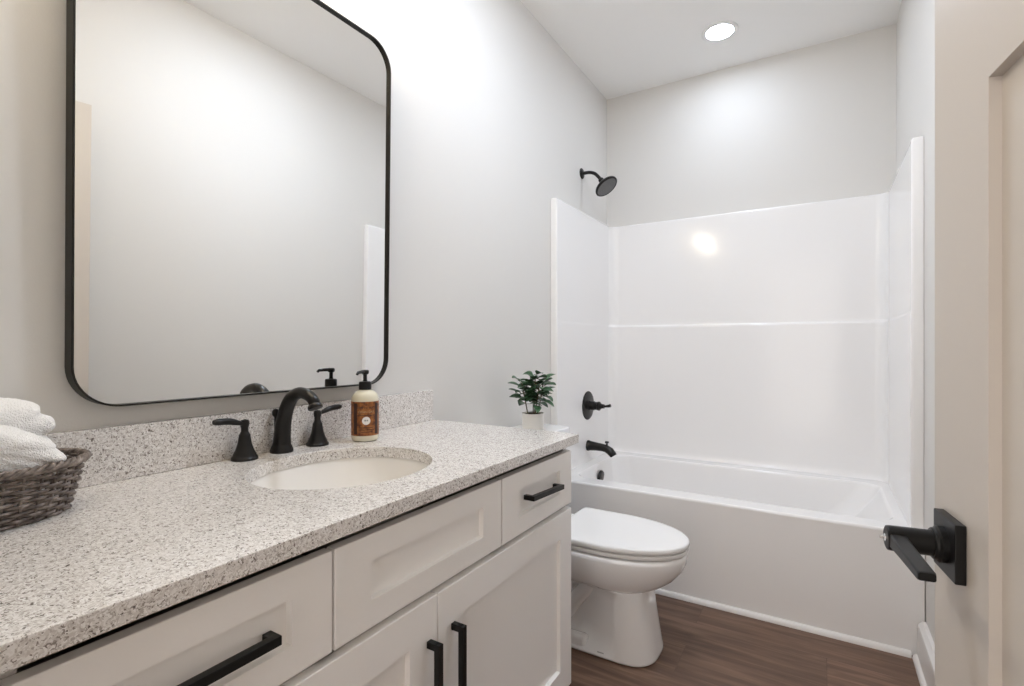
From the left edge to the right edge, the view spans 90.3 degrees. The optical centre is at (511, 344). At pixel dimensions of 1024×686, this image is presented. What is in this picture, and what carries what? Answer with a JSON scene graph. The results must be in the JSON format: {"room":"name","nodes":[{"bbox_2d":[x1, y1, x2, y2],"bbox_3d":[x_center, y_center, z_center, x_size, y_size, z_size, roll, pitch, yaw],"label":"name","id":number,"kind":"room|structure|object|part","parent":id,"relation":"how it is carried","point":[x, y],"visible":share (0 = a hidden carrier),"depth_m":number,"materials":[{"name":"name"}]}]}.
{"room":"bathroom","nodes":[
{"label":"bathroom","id":0,"kind":"room"},
{"bbox_2d":[0,0,606,433],"bbox_3d":[-0.639,-0.240,1.383,0.120,2.740,4.900,0,0,31],"label":"wall","id":1,"kind":"structure","parent":0,"point":[493,121],"depth_m":1.88,"materials":[{"name":"white paint"}]},
{"bbox_2d":[65,0,390,406],"bbox_3d":[-0.605,-0.404,1.270,0.033,1.048,0.789,1,0,32],"label":"wall mirror","id":2,"kind":"object","parent":1,"relation":"attached to","point":[227,179],"visible":0.93,"depth_m":1.17,"materials":[{"name":"black mirror"}]},
{"bbox_2d":[47,390,432,489],"bbox_3d":[-0.641,0.214,1.245,0.019,0.107,1.355,0,0,31],"label":"backsplash","id":3,"kind":"structure","parent":1,"relation":"attached to","point":[120,452],"depth_m":1.13,"materials":[{"name":"stone"}]},
{"bbox_2d":[580,168,616,196],"bbox_3d":[0.496,-0.947,2.931,0.212,0.179,0.140,0,0,31],"label":"fitting","id":4,"kind":"object","parent":1,"relation":"attached to","point":[606,185],"visible":1,"depth_m":2.91,"materials":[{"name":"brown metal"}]},
{"bbox_3d":[0.466,-0.979,2.956,0.122,0.073,0.020,0,0,31],"label":"arm","id":5,"kind":"part","parent":4,"relation":"part of","materials":[{"name":"brown metal"}]},
{"bbox_2d":[520,0,901,98],"bbox_3d":[0.063,-1.660,0.956,1.764,0.100,4.900,0,0,31],"label":"ceiling","id":6,"kind":"structure","parent":0,"point":[623,47],"depth_m":2.61,"materials":[{"name":"white paint"}]},
{"bbox_2d":[701,21,737,41],"bbox_3d":[1.067,-1.607,2.617,0.176,0.006,0.176,0,0,31],"label":"recessed light","id":7,"kind":"object","parent":6,"relation":"in","point":[720,31],"visible":1,"depth_m":2.61,"materials":[{"name":"white"}]},
{"bbox_2d":[569,594,919,685],"bbox_3d":[0.063,1.170,0.956,1.764,0.080,4.900,0,0,31],"label":"floor","id":8,"kind":"structure","parent":0,"point":[703,645],"depth_m":1.82,"materials":[{"name":"brown wood"}]},
{"bbox_2d":[0,448,570,685],"bbox_3d":[-0.370,0.713,1.138,0.587,0.834,1.252,0,0,31],"label":"vanity cabinet","id":9,"kind":"object","parent":8,"relation":"on","point":[471,586],"visible":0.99,"depth_m":0.93,"materials":[{"name":"grey wood"}]},
{"bbox_3d":[-0.382,0.396,0.632,0.019,0.157,0.372,0,0,31],"label":"drawer","id":10,"kind":"part","parent":9,"relation":"part of","materials":[{"name":"white paint"}]},
{"bbox_3d":[-0.377,0.402,0.613,0.026,0.013,0.205,0,0,31],"label":"handle","id":11,"kind":"part","parent":9,"relation":"part of","materials":[{"name":"black metal"}]},
{"bbox_2d":[0,420,578,674],"bbox_3d":[-0.400,0.281,1.105,0.577,0.027,1.367,0,0,31],"label":"countertop","id":12,"kind":"structure","parent":9,"relation":"on","point":[125,551],"depth_m":0.76,"materials":[{"name":"stone"}]},
{"bbox_2d":[0,447,91,531],"bbox_3d":[-0.806,0.223,0.762,0.206,0.089,0.282,0,0,31],"label":"wicker basket","id":13,"kind":"object","parent":12,"relation":"on","point":[53,502],"visible":0.85,"depth_m":0.77,"materials":[{"name":"brown wicker"}]},
{"bbox_2d":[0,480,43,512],"bbox_3d":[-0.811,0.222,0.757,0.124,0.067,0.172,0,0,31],"label":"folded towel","id":14,"kind":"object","parent":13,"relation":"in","point":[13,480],"visible":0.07,"depth_m":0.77,"materials":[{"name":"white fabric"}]},
{"bbox_2d":[0,424,66,480],"bbox_3d":[-0.775,0.147,0.736,0.087,0.121,0.202,0,0,31],"label":"folded towel","id":15,"kind":"object","parent":14,"relation":"on","point":[20,449],"visible":0.72,"depth_m":0.75,"materials":[{"name":"white fabric"}]},
{"bbox_2d":[0,397,55,439],"bbox_3d":[-0.842,0.139,0.793,0.100,0.122,0.194,0,0,31],"label":"folded towel","id":16,"kind":"object","parent":15,"relation":"on","point":[24,415],"visible":0.53,"depth_m":0.82,"materials":[{"name":"white fabric"}]},
{"bbox_2d":[212,387,341,461],"bbox_3d":[-0.525,0.185,1.251,0.173,0.166,0.351,0,0,31],"label":"faucet","id":17,"kind":"object","parent":12,"relation":"on","point":[244,451],"visible":1,"depth_m":1.25,"materials":[{"name":"black metal"}]},
{"bbox_3d":[-0.643,0.178,1.162,0.016,0.026,0.076,0,0,31],"label":"lever","id":18,"kind":"part","parent":17,"relation":"part of","materials":[{"name":"brown metal"}]},
{"bbox_3d":[-0.627,0.221,1.194,0.058,0.094,0.058,0,0,31],"label":"handle","id":19,"kind":"part","parent":17,"relation":"part of","materials":[{"name":"brown metal"}]},
{"bbox_3d":[-0.595,0.214,1.282,0.017,0.108,0.017,0,0,31],"label":"lift rod","id":20,"kind":"part","parent":17,"relation":"part of","materials":[{"name":"brown metal"}]},
{"bbox_3d":[-0.527,0.185,1.247,0.172,0.166,0.054,0,0,31],"label":"spout","id":21,"kind":"part","parent":17,"relation":"part of","materials":[{"name":"brown metal"}]},
{"bbox_3d":[-0.522,0.221,1.367,0.058,0.094,0.058,0,0,31],"label":"handle","id":22,"kind":"part","parent":17,"relation":"part of","materials":[{"name":"brown metal"}]},
{"bbox_3d":[-0.501,0.178,1.396,0.016,0.026,0.076,0,0,31],"label":"lever","id":23,"kind":"part","parent":17,"relation":"part of","materials":[{"name":"brown metal"}]},
{"bbox_2d":[351,370,378,441],"bbox_3d":[-0.414,0.169,1.437,0.076,0.198,0.076,0,0,-40],"label":"soap bottle","id":24,"kind":"object","parent":12,"relation":"on","point":[365,401],"visible":1,"depth_m":1.41,"materials":[{"name":"beige plastic"}]},
{"bbox_2d":[354,402,376,434],"bbox_3d":[-0.404,0.204,1.409,0.063,0.086,0.017,0,0,-21],"label":"label","id":25,"kind":"object","parent":24,"relation":"attached to","point":[365,413],"depth_m":1.40,"materials":[{"name":"brown paper"}]},
{"bbox_3d":[-0.317,0.753,0.739,0.019,0.529,0.624,0,0,31],"label":"door","id":26,"kind":"part","parent":9,"relation":"part of","materials":[{"name":"white paint"}]},
{"bbox_3d":[-0.158,0.396,1.000,0.019,0.157,0.480,0,0,31],"label":"drawer panel","id":27,"kind":"part","parent":9,"relation":"part of","materials":[{"name":"white paint"}]},
{"bbox_3d":[-0.147,0.669,0.970,0.031,0.205,0.013,0,0,31],"label":"handle","id":28,"kind":"part","parent":9,"relation":"part of","materials":[{"name":"black metal"}]},
{"bbox_3d":[-0.108,0.669,1.034,0.031,0.205,0.013,0,0,31],"label":"handle","id":29,"kind":"part","parent":9,"relation":"part of","materials":[{"name":"black metal"}]},
{"bbox_3d":[0.009,0.753,1.274,0.019,0.529,0.623,0,0,31],"label":"door","id":30,"kind":"part","parent":9,"relation":"part of","materials":[{"name":"white paint"}]},
{"bbox_3d":[0.070,0.396,1.375,0.019,0.157,0.387,0,0,31],"label":"drawer","id":31,"kind":"part","parent":9,"relation":"part of","materials":[{"name":"white paint"}]},
{"bbox_3d":[0.089,0.397,1.376,0.031,0.024,0.178,0,0,31],"label":"handle","id":32,"kind":"part","parent":9,"relation":"part of","materials":[{"name":"black metal"}]},
{"bbox_2d":[514,424,689,666],"bbox_3d":[0.291,0.747,2.007,0.785,0.766,0.466,0,0,31],"label":"toilet","id":33,"kind":"object","parent":8,"relation":"on","point":[619,561],"visible":0.48,"depth_m":1.82,"materials":[{"name":"white ceramic"}]},
{"bbox_2d":[508,370,555,429],"bbox_3d":[0.100,0.234,2.147,0.197,0.259,0.217,0,0,31],"label":"potted plant","id":34,"kind":"object","parent":33,"relation":"on","point":[534,419],"visible":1,"depth_m":2.12,"materials":[{"name":"green plant"}]},
{"bbox_3d":[0.089,0.324,2.146,0.092,0.077,0.092,0,0,31],"label":"pot","id":35,"kind":"part","parent":34,"relation":"part of","materials":[{"name":"white ceramic"}]},
{"bbox_3d":[0.053,0.379,2.151,0.230,0.030,0.466,0,0,31],"label":"tank lid","id":36,"kind":"part","parent":33,"relation":"part of","materials":[{"name":"white ceramic"}]},
{"bbox_3d":[0.422,0.733,1.927,0.474,0.018,0.368,0,0,31],"label":"seat","id":37,"kind":"part","parent":33,"relation":"part of","materials":[{"name":"white plastic"}]},
{"bbox_3d":[0.422,0.710,1.927,0.478,0.028,0.372,0,0,31],"label":"lid","id":38,"kind":"part","parent":33,"relation":"part of","materials":[{"name":"white plastic"}]},
{"bbox_2d":[566,451,924,654],"bbox_3d":[1.051,0.902,2.581,1.520,0.448,0.852,0,0,31],"label":"bathtub","id":39,"kind":"object","parent":8,"relation":"on","point":[805,548],"visible":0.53,"depth_m":2.15,"materials":[{"name":"white plastic"}]},
{"bbox_3d":[0.508,0.755,2.915,0.024,0.076,0.076,0,0,31],"label":"overflow plate","id":40,"kind":"part","parent":39,"relation":"part of","materials":[{"name":"brown metal"}]},
{"bbox_2d":[655,588,911,657],"bbox_3d":[0.819,1.120,2.225,1.466,0.020,0.016,0,0,31],"label":"trim","id":41,"kind":"structure","parent":39,"relation":"attached to","point":[815,630],"depth_m":2.04,"materials":[{"name":"white paint"}]},
{"bbox_2d":[607,24,895,226],"bbox_3d":[1.305,-0.240,2.999,1.524,2.740,0.120,0,0,31],"label":"wall","id":42,"kind":"structure","parent":0,"point":[815,123],"depth_m":2.86,"materials":[{"name":"white paint"}]},
{"bbox_2d":[551,136,923,528],"bbox_3d":[1.062,-0.043,2.600,1.521,1.441,0.810,0,0,31],"label":"shower surround","id":43,"kind":"object","parent":42,"relation":"attached to","point":[790,337],"visible":0.87,"depth_m":2.80,"materials":[{"name":"white plastic"}]},
{"bbox_2d":[582,391,610,419],"bbox_3d":[0.502,0.352,2.934,0.142,0.166,0.166,0,0,31],"label":"shower valve","id":44,"kind":"object","parent":43,"relation":"attached to","point":[588,403],"visible":1,"depth_m":2.93,"materials":[{"name":"black metal"}]},
{"bbox_3d":[0.506,0.352,2.932,0.132,0.060,0.060,0,0,31],"label":"handle","id":45,"kind":"part","parent":44,"relation":"part of","materials":[{"name":"brown metal"}]},
{"bbox_2d":[586,440,615,456],"bbox_3d":[0.516,0.594,2.926,0.172,0.090,0.060,0,0,31],"label":"tub spout","id":46,"kind":"object","parent":43,"relation":"attached to","point":[590,445],"visible":1,"depth_m":2.91,"materials":[{"name":"black metal"}]},
{"bbox_2d":[896,0,934,643],"bbox_3d":[0.765,-0.240,0.529,0.120,2.740,4.900,0,0,31],"label":"wall","id":47,"kind":"structure","parent":0,"point":[915,25],"depth_m":1.82,"materials":[{"name":"white paint"}]},
{"bbox_2d":[912,654,926,685],"bbox_3d":[0.861,1.121,0.865,0.014,0.019,2.271,0,0,31],"label":"trim","id":48,"kind":"structure","parent":47,"relation":"attached to","point":[915,658],"depth_m":1.75,"materials":[{"name":"white paint"}]},
{"bbox_2d":[917,622,934,685],"bbox_3d":[0.878,1.060,0.855,0.026,0.140,2.271,0,0,31],"label":"baseboard","id":49,"kind":"structure","parent":47,"relation":"attached to","point":[925,643],"depth_m":1.70,"materials":[{"name":"white paint"}]},
{"bbox_3d":[-0.384,-0.240,0.222,1.524,2.740,0.120,0,0,31],"label":"wall","id":50,"kind":"structure","parent":0,"visible":0},
{"bbox_2d":[879,0,1023,685],"bbox_3d":[0.360,0.108,0.294,0.106,2.027,0.772,0,0,24],"label":"door","id":51,"kind":"structure","parent":50,"relation":"in","point":[975,542],"depth_m":0.52,"materials":[{"name":"white wood"}]},
{"bbox_3d":[0.447,0.229,0.554,0.046,0.029,0.126,0,0,24],"label":"lever","id":52,"kind":"part","parent":51,"relation":"part of","materials":[{"name":"black metal"}]},
{"bbox_3d":[0.495,0.229,0.586,0.022,0.065,0.066,0,0,24],"label":"handle","id":53,"kind":"part","parent":51,"relation":"part of","materials":[{"name":"black metal"}]}
]}

